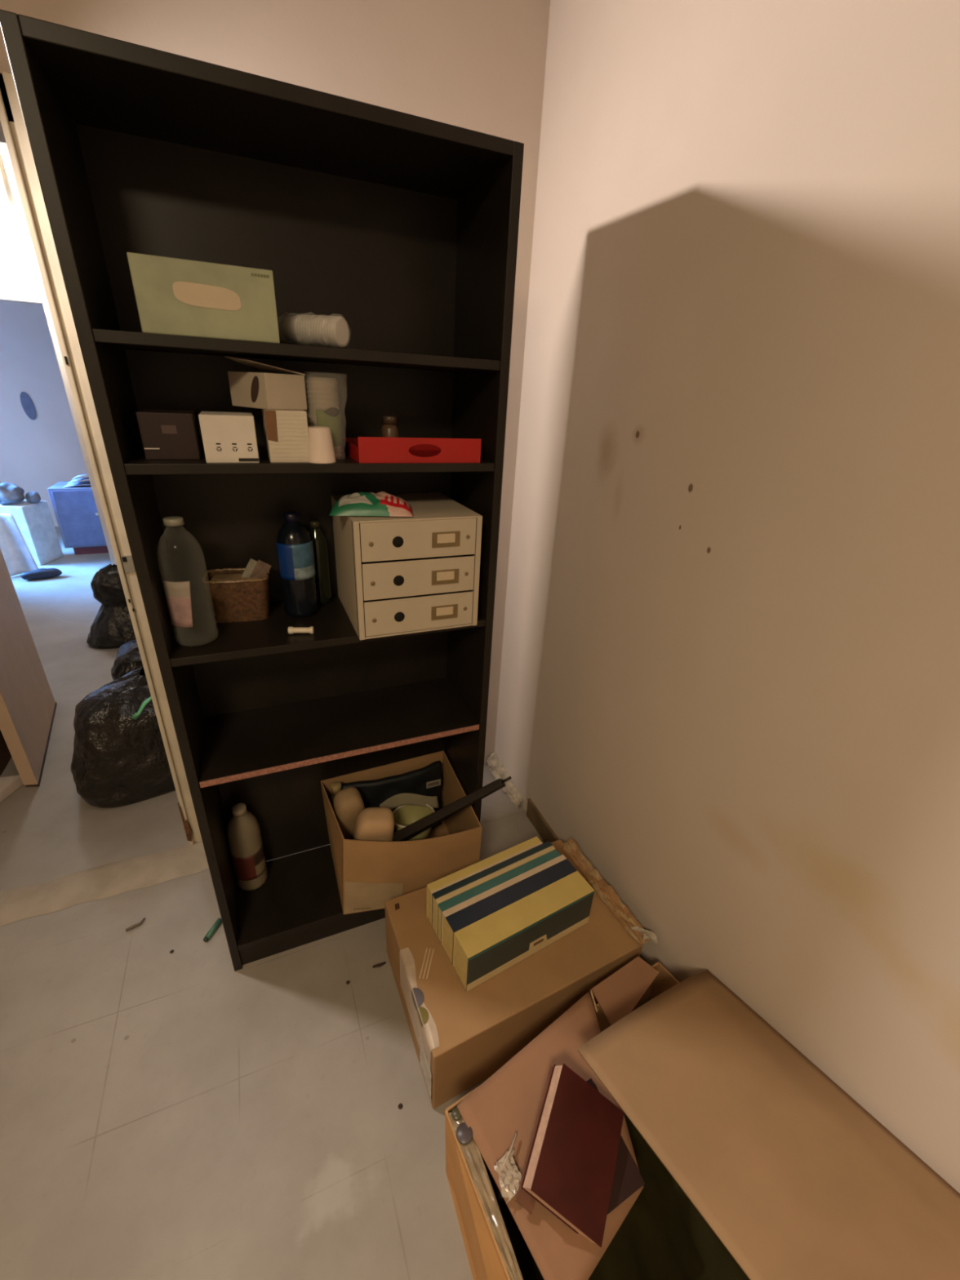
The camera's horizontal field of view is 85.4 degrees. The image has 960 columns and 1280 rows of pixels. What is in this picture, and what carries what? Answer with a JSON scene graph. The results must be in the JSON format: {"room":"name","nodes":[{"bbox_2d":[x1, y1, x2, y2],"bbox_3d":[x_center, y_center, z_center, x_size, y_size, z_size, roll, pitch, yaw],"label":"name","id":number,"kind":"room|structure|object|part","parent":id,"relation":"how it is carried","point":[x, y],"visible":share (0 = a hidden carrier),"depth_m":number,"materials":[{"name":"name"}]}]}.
{"room":"storage room","nodes":[
{"label":"storage room","id":0,"kind":"room"},
{"bbox_2d":[0,142,13,173],"bbox_3d":[-2.239,-1.857,0.917,5.050,0.100,10.000,-8,28,-22],"label":"ceiling","id":1,"kind":"structure","parent":0,"point":[3,148],"depth_m":3.12,"materials":[{"name":"paint"}]},
{"bbox_2d":[0,151,42,282],"bbox_3d":[-2.795,-2.536,3.134,0.220,0.640,0.220,-8,28,-22],"label":"globe lamp","id":2,"kind":"object","parent":1,"relation":"hanging from","point":[20,256],"visible":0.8,"depth_m":3.14,"materials":[{"name":"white glass"}]},
{"bbox_3d":[-2.790,-2.635,3.086,0.024,0.420,0.024,-8,28,-22],"label":"stem","id":3,"kind":"part","parent":2,"relation":"part of","materials":[{"name":"white plastic"}]},
{"bbox_3d":[-2.805,-2.347,3.224,0.220,0.219,0.220,-8,28,-22],"label":"lamp shade","id":4,"kind":"part","parent":2,"relation":"part of","materials":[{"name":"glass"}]},
{"bbox_2d":[0,300,89,526],"bbox_3d":[-4.301,-2.581,5.472,4.050,2.720,0.100,-8,28,-22],"label":"wall","id":5,"kind":"structure","parent":0,"point":[43,451],"depth_m":5.37,"materials":[{"name":"paint"}]},
{"bbox_2d":[20,391,35,419],"bbox_3d":[-4.634,-2.400,5.335,0.100,0.262,0.012,-8,28,-22],"label":"wall plaque","id":6,"kind":"object","parent":5,"relation":"attached to","point":[28,406],"depth_m":5.33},
{"bbox_2d":[0,171,116,564],"bbox_3d":[-3.515,-1.751,3.825,4.050,2.720,0.110,-8,28,-22],"label":"wall","id":7,"kind":"structure","parent":0,"point":[13,288],"depth_m":3.58,"materials":[{"name":"paint"}]},
{"bbox_2d":[0,526,544,1279],"bbox_3d":[-2.376,0.684,2.132,5.050,0.100,10.000,-8,28,-22],"label":"floor","id":8,"kind":"structure","parent":0,"point":[181,1114],"depth_m":1.32,"materials":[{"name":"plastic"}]},
{"bbox_2d":[0,729,11,775],"bbox_3d":[-2.330,0.280,2.227,0.410,0.550,0.445,-8,28,-22],"label":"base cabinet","id":9,"kind":"object","parent":8,"relation":"on","point":[5,754],"visible":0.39,"depth_m":2.30,"materials":[{"name":"brown wood"}]},
{"bbox_2d":[0,774,23,802],"bbox_3d":[-2.102,0.672,2.014,0.468,0.050,0.357,-8,28,-22],"label":"board","id":10,"kind":"object","parent":8,"relation":"on","point":[8,784],"visible":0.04,"depth_m":2.16,"materials":[{"name":"beige wood"}]},
{"bbox_2d":[0,513,38,576],"bbox_3d":[-3.970,-0.778,4.301,0.462,0.501,0.152,-8,28,-22],"label":"cloth","id":11,"kind":"object","parent":8,"relation":"on","point":[19,559],"visible":0.86,"depth_m":4.36,"materials":[{"name":"white fabric"}]},
{"bbox_2d":[0,548,57,786],"bbox_3d":[-2.029,-0.409,2.043,0.056,1.980,0.730,-12,30,-29],"label":"door","id":12,"kind":"structure","parent":8,"relation":"on","point":[28,704],"depth_m":2.28,"materials":[{"name":"beige laminate"}]},
{"bbox_3d":[-2.076,0.478,2.468,0.056,0.012,0.730,-13,30,-30],"label":"rail","id":13,"kind":"part","parent":12,"relation":"part of","materials":[{"name":"brown wood"}]},
{"bbox_2d":[0,499,63,565],"bbox_3d":[-4.097,-0.971,4.682,0.340,0.520,0.290,2,26,-1],"label":"box","id":14,"kind":"object","parent":8,"relation":"on","point":[35,522],"visible":0.57,"depth_m":4.62,"materials":[{"name":"cardboard"}]},
{"bbox_2d":[0,482,25,504],"bbox_3d":[-4.113,-1.268,4.497,0.260,0.170,0.274,-8,28,-22],"label":"bundle","id":15,"kind":"object","parent":14,"relation":"on","point":[9,492],"visible":1,"depth_m":4.45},
{"bbox_2d":[25,491,40,503],"bbox_3d":[-3.938,-1.255,4.582,0.104,0.095,0.144,-17,32,-35],"label":"bundle","id":16,"kind":"object","parent":14,"relation":"on","point":[33,497],"visible":1,"depth_m":4.54,"materials":[{"name":"grey fabric"}]},
{"bbox_2d":[20,568,62,580],"bbox_3d":[-3.680,-0.556,4.365,0.273,0.086,0.097,-18,33,-37],"label":"shoe","id":17,"kind":"object","parent":8,"relation":"on","point":[40,573],"visible":1,"depth_m":4.34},
{"bbox_2d":[47,480,108,554],"bbox_3d":[-3.575,-1.221,5.147,0.910,0.620,0.428,-8,28,-22],"label":"storage cabinet","id":18,"kind":"object","parent":8,"relation":"on","point":[75,509],"visible":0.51,"depth_m":4.87,"materials":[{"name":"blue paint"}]},
{"bbox_2d":[63,473,90,487],"bbox_3d":[-3.594,-1.566,4.927,0.580,0.187,0.251,-8,28,-22],"label":"pile","id":19,"kind":"object","parent":18,"relation":"on","point":[71,483],"visible":0.34,"depth_m":4.87,"materials":[{"name":"white paper"}]},
{"bbox_3d":[-3.497,-1.173,4.973,0.850,0.510,0.014,-8,28,-22],"label":"door","id":20,"kind":"part","parent":18,"relation":"part of","materials":[{"name":"blue wood"}]},
{"bbox_2d":[0,841,208,925],"bbox_3d":[-1.553,0.869,1.711,1.200,0.007,0.169,-8,28,-22],"label":"threshold","id":21,"kind":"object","parent":8,"relation":"on","point":[108,880],"depth_m":1.80,"materials":[{"name":"stone"}]},
{"bbox_2d":[86,563,136,648],"bbox_3d":[-2.344,-0.252,3.379,0.450,0.516,0.338,-8,28,-22],"label":"bag","id":22,"kind":"object","parent":8,"relation":"on","point":[112,627],"visible":0.66,"depth_m":3.30,"materials":[{"name":"black plastic"}]},
{"bbox_2d":[70,667,175,808],"bbox_3d":[-1.429,0.363,2.228,0.580,0.488,0.433,-8,28,-22],"label":"bag","id":23,"kind":"object","parent":8,"relation":"on","point":[120,758],"visible":0.51,"depth_m":2.06,"materials":[{"name":"black plastic"}]},
{"bbox_2d":[111,639,143,679],"bbox_3d":[-1.848,0.111,2.951,0.400,0.279,0.370,-8,28,-22],"label":"bag","id":24,"kind":"object","parent":8,"relation":"on","point":[128,659],"visible":0.31,"depth_m":2.78,"materials":[{"name":"black plastic"}]},
{"bbox_2d":[125,917,145,931],"bbox_3d":[-1.102,0.913,1.667,0.015,0.010,0.057,23,32,35],"label":"twig","id":25,"kind":"object","parent":8,"relation":"on","point":[132,926],"visible":1,"depth_m":1.66,"materials":[{"name":"wood"}]},
{"bbox_2d":[203,918,222,942],"bbox_3d":[-0.853,0.926,1.661,0.018,0.018,0.073,8,26,10],"label":"tube","id":26,"kind":"object","parent":8,"relation":"on","point":[219,921],"visible":0.94,"depth_m":1.65,"materials":[{"name":"plastic"}]},
{"bbox_2d":[0,8,524,971],"bbox_3d":[-0.379,-0.028,1.380,0.784,2.024,0.325,-8,28,-22],"label":"bookcase","id":27,"kind":"object","parent":8,"relation":"on","point":[402,226],"depth_m":1.20,"materials":[{"name":"black laminate"}]},
{"bbox_3d":[-0.734,0.017,1.248,0.022,2.024,0.300,-8,28,-22],"label":"panel","id":28,"kind":"part","parent":27,"relation":"part of","materials":[{"name":"black laminate"}]},
{"bbox_2d":[135,408,203,459],"bbox_3d":[-0.619,-0.413,1.045,0.094,0.085,0.116,-8,28,-22],"label":"box","id":29,"kind":"object","parent":27,"relation":"on","point":[165,434],"visible":1,"depth_m":1.00,"materials":[{"name":"black cardboard"}]},
{"bbox_2d":[126,252,279,342],"bbox_3d":[-0.494,-0.613,0.952,0.221,0.113,0.121,-8,28,-22],"label":"tissue box","id":30,"kind":"object","parent":27,"relation":"on","point":[176,296],"visible":0.92,"depth_m":0.90,"materials":[{"name":"green cardboard"}]},
{"bbox_3d":[-0.471,-0.594,0.899,0.104,0.036,0.001,-8,28,-22],"label":"panel","id":31,"kind":"part","parent":30,"relation":"part of","materials":[{"name":"beige cardboard"}]},
{"bbox_2d":[251,272,268,277],"bbox_3d":[-0.387,-0.642,0.916,0.028,0.004,0.001,-8,28,-22],"label":"print","id":32,"kind":"object","parent":30,"relation":"attached to","point":[253,274],"depth_m":0.92},
{"bbox_2d":[198,411,259,462],"bbox_3d":[-0.504,-0.410,1.049,0.095,0.086,0.121,-8,28,-22],"label":"box","id":33,"kind":"object","parent":27,"relation":"on","point":[227,437],"visible":1,"depth_m":1.00,"materials":[{"name":"white cardboard"}]},
{"bbox_2d":[201,568,270,622],"bbox_3d":[-0.608,-0.115,1.317,0.152,0.114,0.102,-5,27,-17],"label":"wicker basket","id":34,"kind":"object","parent":27,"relation":"on","point":[246,599],"visible":0.85,"depth_m":1.28,"materials":[{"name":"brown wicker"}]},
{"bbox_2d":[210,573,260,581],"bbox_3d":[-0.608,-0.155,1.293,0.113,0.020,0.074,-5,27,-17],"label":"paper sheets","id":35,"kind":"object","parent":34,"relation":"in","point":[228,576],"visible":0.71,"depth_m":1.29,"materials":[{"name":"brown paper"}]},
{"bbox_2d":[240,557,257,577],"bbox_3d":[-0.582,-0.169,1.306,0.056,0.072,0.016,-14,30,-31],"label":"pack","id":36,"kind":"object","parent":34,"relation":"in","point":[252,562],"visible":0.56,"depth_m":1.30},
{"bbox_2d":[249,559,271,577],"bbox_3d":[-0.559,-0.166,1.316,0.064,0.076,0.021,-8,28,-22],"label":"pack","id":37,"kind":"object","parent":34,"relation":"in","point":[261,567],"visible":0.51,"depth_m":1.31},
{"bbox_2d":[226,803,267,890],"bbox_3d":[-0.746,0.655,1.659,0.095,0.318,0.095,-8,28,-22],"label":"bottle","id":38,"kind":"object","parent":27,"relation":"on","point":[243,831],"visible":1,"depth_m":1.62,"materials":[{"name":"plastic"}]},
{"bbox_3d":[-0.336,-0.935,0.959,0.740,0.022,0.300,-8,28,-22],"label":"panel","id":39,"kind":"part","parent":27,"relation":"part of","materials":[{"name":"black laminate"}]},
{"bbox_3d":[-0.440,-0.129,1.494,0.740,1.901,0.006,-8,28,-22],"label":"panel","id":40,"kind":"part","parent":27,"relation":"part of","materials":[{"name":"black laminate"}]},
{"bbox_2d":[262,408,309,462],"bbox_3d":[-0.408,-0.431,1.091,0.078,0.098,0.130,-8,28,-22],"label":"box","id":41,"kind":"object","parent":27,"relation":"on","point":[286,431],"visible":0.94,"depth_m":1.04,"materials":[{"name":"white cardboard"}]},
{"bbox_2d":[225,355,306,409],"bbox_3d":[-0.433,-0.522,1.058,0.137,0.091,0.089,21,31,33],"label":"box","id":42,"kind":"object","parent":41,"relation":"on","point":[277,388],"visible":1,"depth_m":1.03,"materials":[{"name":"white cardboard"}]},
{"bbox_3d":[-0.428,0.798,1.786,0.740,0.019,0.291,-8,28,-22],"label":"shelf","id":43,"kind":"part","parent":27,"relation":"part of","materials":[{"name":"black laminate"}]},
{"bbox_3d":[-0.353,-0.609,1.113,0.740,0.019,0.291,-8,28,-22],"label":"shelf","id":44,"kind":"part","parent":27,"relation":"part of","materials":[{"name":"black laminate"}]},
{"bbox_2d":[275,511,318,617],"bbox_3d":[-0.465,-0.190,1.319,0.086,0.262,0.087,-8,28,-22],"label":"bottle","id":45,"kind":"object","parent":27,"relation":"on","point":[294,544],"visible":1,"depth_m":1.29,"materials":[{"name":"plastic"}]},
{"bbox_2d":[287,626,314,634],"bbox_3d":[-0.432,-0.024,1.256,0.058,0.018,0.018,-1,26,-8],"label":"tube","id":46,"kind":"object","parent":27,"relation":"on","point":[291,630],"visible":1,"depth_m":1.25,"materials":[{"name":"plastic"}]},
{"bbox_3d":[-0.363,-0.418,1.204,0.740,0.019,0.291,-8,28,-22],"label":"shelf","id":47,"kind":"part","parent":27,"relation":"part of","materials":[{"name":"black laminate"}]},
{"bbox_2d":[277,311,351,348],"bbox_3d":[-0.357,-0.629,1.058,0.190,0.065,0.062,13,27,19],"label":"cup sleeve","id":48,"kind":"object","parent":27,"relation":"on","point":[327,331],"visible":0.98,"depth_m":1.03,"materials":[{"name":"grey"}]},
{"bbox_2d":[309,520,331,604],"bbox_3d":[-0.434,-0.207,1.399,0.052,0.225,0.052,-8,28,-22],"label":"glass bottle","id":49,"kind":"object","parent":27,"relation":"on","point":[322,576],"visible":0.83,"depth_m":1.38,"materials":[{"name":"glass"}]},
{"bbox_2d":[307,426,336,463],"bbox_3d":[-0.332,-0.405,1.080,0.062,0.068,0.062,-8,28,-22],"label":"paper cup","id":50,"kind":"object","parent":27,"relation":"on","point":[321,451],"visible":0.96,"depth_m":1.06,"materials":[{"name":"white paper"}]},
{"bbox_2d":[305,373,347,459],"bbox_3d":[-0.327,-0.479,1.118,0.094,0.169,0.075,-8,28,-22],"label":"cup stack","id":51,"kind":"object","parent":27,"relation":"on","point":[322,393],"visible":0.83,"depth_m":1.08,"materials":[{"name":"grey paper"}]},
{"bbox_2d":[315,408,342,445],"bbox_3d":[-0.316,-0.451,1.106,0.057,0.070,0.015,-19,33,-38],"label":"print","id":52,"kind":"object","parent":51,"relation":"attached to","point":[331,418],"depth_m":1.10},
{"bbox_3d":[-0.382,-0.058,1.376,0.740,0.019,0.291,-8,28,-22],"label":"shelf","id":53,"kind":"part","parent":27,"relation":"part of","materials":[{"name":"black laminate"}]},
{"bbox_3d":[-0.399,0.244,1.521,0.740,0.019,0.291,-8,28,-22],"label":"shelf","id":54,"kind":"part","parent":27,"relation":"part of","materials":[{"name":"black laminate"}]},
{"bbox_2d":[328,491,413,516],"bbox_3d":[-0.250,-0.322,1.206,0.184,0.042,0.120,-1,26,-9],"label":"snack bag","id":55,"kind":"object","parent":27,"relation":"on","point":[384,504],"visible":1,"depth_m":1.17,"materials":[{"name":"plastic"}]},
{"bbox_2d":[320,750,482,914],"bbox_3d":[-0.268,0.648,1.728,0.435,0.313,0.374,-8,28,-22],"label":"cardboard box","id":56,"kind":"object","parent":27,"relation":"on","point":[369,874],"visible":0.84,"depth_m":1.62,"materials":[{"name":"brown cardboard"}]},
{"bbox_2d":[330,781,342,811],"bbox_3d":[-0.477,0.613,1.767,0.052,0.315,0.052,-8,28,-22],"label":"spray bottle","id":57,"kind":"object","parent":56,"relation":"in","point":[336,787],"visible":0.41,"depth_m":1.70,"materials":[{"name":"beige plastic"}]},
{"bbox_2d":[333,786,364,839],"bbox_3d":[-0.425,0.569,1.698,0.097,0.219,0.109,-8,28,-22],"label":"pad","id":58,"kind":"object","parent":56,"relation":"in","point":[348,802],"visible":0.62,"depth_m":1.64,"materials":[{"name":"beige fabric"}]},
{"bbox_2d":[353,807,394,841],"bbox_3d":[-0.336,0.615,1.644,0.126,0.222,0.125,-8,28,-22],"label":"pad","id":59,"kind":"object","parent":56,"relation":"in","point":[372,824],"visible":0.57,"depth_m":1.57,"materials":[{"name":"beige fabric"}]},
{"bbox_2d":[341,760,442,832],"bbox_3d":[-0.312,0.599,1.839,0.383,0.289,0.069,-8,28,-22],"label":"bag","id":60,"kind":"object","parent":56,"relation":"in","point":[427,780],"visible":0.39,"depth_m":1.80,"materials":[{"name":"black fabric"}]},
{"bbox_2d":[379,792,438,809],"bbox_3d":[-0.242,0.558,1.780,0.201,0.069,0.034,-6,27,-19],"label":"paper sheet","id":61,"kind":"object","parent":56,"relation":"in","point":[406,798],"visible":0.9,"depth_m":1.78,"materials":[{"name":"beige paper"}]},
{"bbox_2d":[392,804,435,840],"bbox_3d":[-0.229,0.663,1.779,0.149,0.212,0.146,-8,28,-22],"label":"bowl","id":62,"kind":"object","parent":56,"relation":"in","point":[404,815],"visible":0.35,"depth_m":1.79,"materials":[{"name":"green ceramic"}]},
{"bbox_2d":[392,776,511,841],"bbox_3d":[-0.095,0.528,1.617,0.366,0.287,0.052,1,26,-4],"label":"pole","id":63,"kind":"object","parent":56,"relation":"in","point":[411,830],"visible":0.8,"depth_m":1.60,"materials":[{"name":"black plastic"}]},
{"bbox_3d":[-0.201,-0.210,1.363,0.305,0.284,0.309,-8,28,-22],"label":"drawer unit","id":64,"kind":"part","parent":27,"relation":"part of","materials":[{"name":"white cardboard"}]},
{"bbox_2d":[341,436,481,462],"bbox_3d":[-0.173,-0.467,1.244,0.280,0.052,0.234,-8,28,-22],"label":"box","id":65,"kind":"object","parent":27,"relation":"on","point":[361,449],"visible":1,"depth_m":1.16,"materials":[{"name":"red plastic"}]},
{"bbox_2d":[381,415,398,437],"bbox_3d":[-0.207,-0.469,1.198,0.038,0.087,0.038,-8,28,-22],"label":"jar","id":66,"kind":"object","parent":65,"relation":"in","point":[389,428],"visible":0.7,"depth_m":1.18,"materials":[{"name":"brown glass"}]},
{"bbox_3d":[-0.205,-0.501,1.183,0.032,0.017,0.032,-8,28,-22],"label":"lid","id":67,"kind":"part","parent":66,"relation":"part of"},
{"bbox_3d":[-0.192,-0.290,1.316,0.274,0.087,0.287,-8,28,-22],"label":"drawer","id":68,"kind":"part","parent":27,"relation":"part of","materials":[{"name":"white cardboard"}]},
{"bbox_3d":[-0.197,-0.207,1.355,0.274,0.087,0.287,-8,28,-22],"label":"drawer","id":69,"kind":"part","parent":27,"relation":"part of","materials":[{"name":"white cardboard"}]},
{"bbox_3d":[-0.201,-0.124,1.395,0.274,0.087,0.287,-8,28,-22],"label":"drawer","id":70,"kind":"part","parent":27,"relation":"part of","materials":[{"name":"beige cardboard"}]},
{"bbox_3d":[-0.034,-0.082,1.532,0.022,2.024,0.300,-8,28,-22],"label":"panel","id":71,"kind":"part","parent":27,"relation":"part of","materials":[{"name":"black laminate"}]},
{"bbox_2d":[373,961,386,968],"bbox_3d":[-0.307,0.993,1.589,0.041,0.010,0.010,-7,27,-19],"label":"chip","id":72,"kind":"object","parent":8,"relation":"on","point":[381,964],"visible":1,"depth_m":1.59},
{"bbox_2d":[384,837,657,1108],"bbox_3d":[0.107,0.907,1.538,0.683,0.250,0.457,-8,28,-22],"label":"cardboard box","id":73,"kind":"object","parent":8,"relation":"on","point":[460,1037],"visible":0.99,"depth_m":1.35,"materials":[{"name":"brown cardboard"}]},
{"bbox_2d":[426,835,542,925],"bbox_3d":[0.019,0.707,1.540,0.374,0.134,0.031,-12,29,-28],"label":"book","id":74,"kind":"object","parent":73,"relation":"on","point":[436,886],"visible":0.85,"depth_m":1.49,"materials":[{"name":"yellow paper"}]},
{"bbox_2d":[431,840,555,936],"bbox_3d":[0.046,0.718,1.519,0.396,0.134,0.034,-12,29,-28],"label":"book","id":75,"kind":"object","parent":73,"relation":"on","point":[446,893],"visible":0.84,"depth_m":1.47,"materials":[{"name":"beige paper"}]},
{"bbox_2d":[437,849,560,943],"bbox_3d":[0.061,0.731,1.495,0.396,0.133,0.024,-12,29,-28],"label":"book","id":76,"kind":"object","parent":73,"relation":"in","point":[495,882],"visible":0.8,"depth_m":1.45,"materials":[{"name":"paper"}]},
{"bbox_2d":[441,854,576,964],"bbox_3d":[0.087,0.748,1.461,0.402,0.134,0.064,-12,29,-28],"label":"book","id":77,"kind":"object","parent":73,"relation":"on","point":[460,916],"visible":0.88,"depth_m":1.41,"materials":[{"name":"paper"}]},
{"bbox_2d":[452,871,594,991],"bbox_3d":[0.123,0.777,1.406,0.402,0.134,0.077,-12,29,-28],"label":"book","id":78,"kind":"object","parent":73,"relation":"on","point":[493,944],"visible":1,"depth_m":1.36,"materials":[{"name":"yellow cardboard"}]},
{"bbox_2d":[444,956,959,1279],"bbox_3d":[0.357,1.019,0.955,0.701,0.574,0.811,-8,28,-22],"label":"cardboard box","id":79,"kind":"object","parent":8,"relation":"on","point":[793,1175],"visible":0.91,"depth_m":0.93,"materials":[{"name":"brown cardboard"}]},
{"bbox_2d":[515,1066,553,1213],"bbox_3d":[0.120,0.956,1.005,0.033,0.073,0.206,13,27,20],"label":"album","id":80,"kind":"object","parent":79,"relation":"in","point":[523,1198],"visible":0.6,"depth_m":0.96,"materials":[{"name":"beige paper"}]},
{"bbox_2d":[520,1063,624,1247],"bbox_3d":[0.183,0.971,0.994,0.152,0.144,0.210,13,27,21],"label":"book","id":81,"kind":"object","parent":79,"relation":"in","point":[570,1170],"visible":0.98,"depth_m":0.97,"materials":[{"name":"red paper"}]},
{"bbox_2d":[480,1111,749,1279],"bbox_3d":[0.362,1.209,1.001,0.602,0.087,0.661,-8,28,-22],"label":"cardboard box interior","id":82,"kind":"object","parent":79,"relation":"in","point":[663,1236],"visible":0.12,"depth_m":1.04,"materials":[{"name":"brown cardboard"}]},
{"bbox_2d":[586,1078,644,1214],"bbox_3d":[0.219,1.000,1.027,0.130,0.034,0.176,-10,28,-25],"label":"album","id":83,"kind":"object","parent":79,"relation":"in","point":[627,1179],"visible":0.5,"depth_m":0.99,"materials":[{"name":"brown cardboard"}]},
{"bbox_2d":[0,0,550,766],"bbox_3d":[-1.446,-0.435,1.306,3.630,2.720,0.100,-8,28,-22],"label":"wall","id":84,"kind":"structure","parent":0,"point":[477,65],"depth_m":1.32,"materials":[{"name":"white paint"}]},
{"bbox_2d":[0,71,202,844],"bbox_3d":[-1.494,-0.160,1.397,1.060,2.140,0.160,-8,28,-22],"label":"trim","id":85,"kind":"structure","parent":84,"relation":"attached to","point":[13,132],"depth_m":1.32,"materials":[{"name":"beige paint"}]},
{"bbox_3d":[-1.018,-0.220,1.506,0.025,0.050,0.003,-8,28,-22],"label":"strike plate","id":86,"kind":"part","parent":85,"relation":"part of","materials":[{"name":"metal"}]},
{"bbox_2d":[494,0,959,1193],"bbox_3d":[1.023,0.242,0.166,0.120,2.720,4.270,-8,28,-22],"label":"wall","id":87,"kind":"structure","parent":0,"point":[730,668],"depth_m":1.02,"materials":[{"name":"white paint"}]},
{"bbox_2d":[486,751,523,808],"bbox_3d":[0.106,0.621,2.329,0.044,0.082,0.300,-8,28,-22],"label":"trim","id":88,"kind":"structure","parent":87,"relation":"attached to","point":[496,768],"depth_m":2.34,"materials":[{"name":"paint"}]},
{"bbox_2d":[526,798,645,961],"bbox_3d":[0.968,1.507,0.564,0.011,0.092,3.920,-8,28,-22],"label":"baseboard","id":89,"kind":"structure","parent":87,"relation":"attached to","point":[542,827],"depth_m":2.08,"materials":[{"name":"paint"}]}
]}

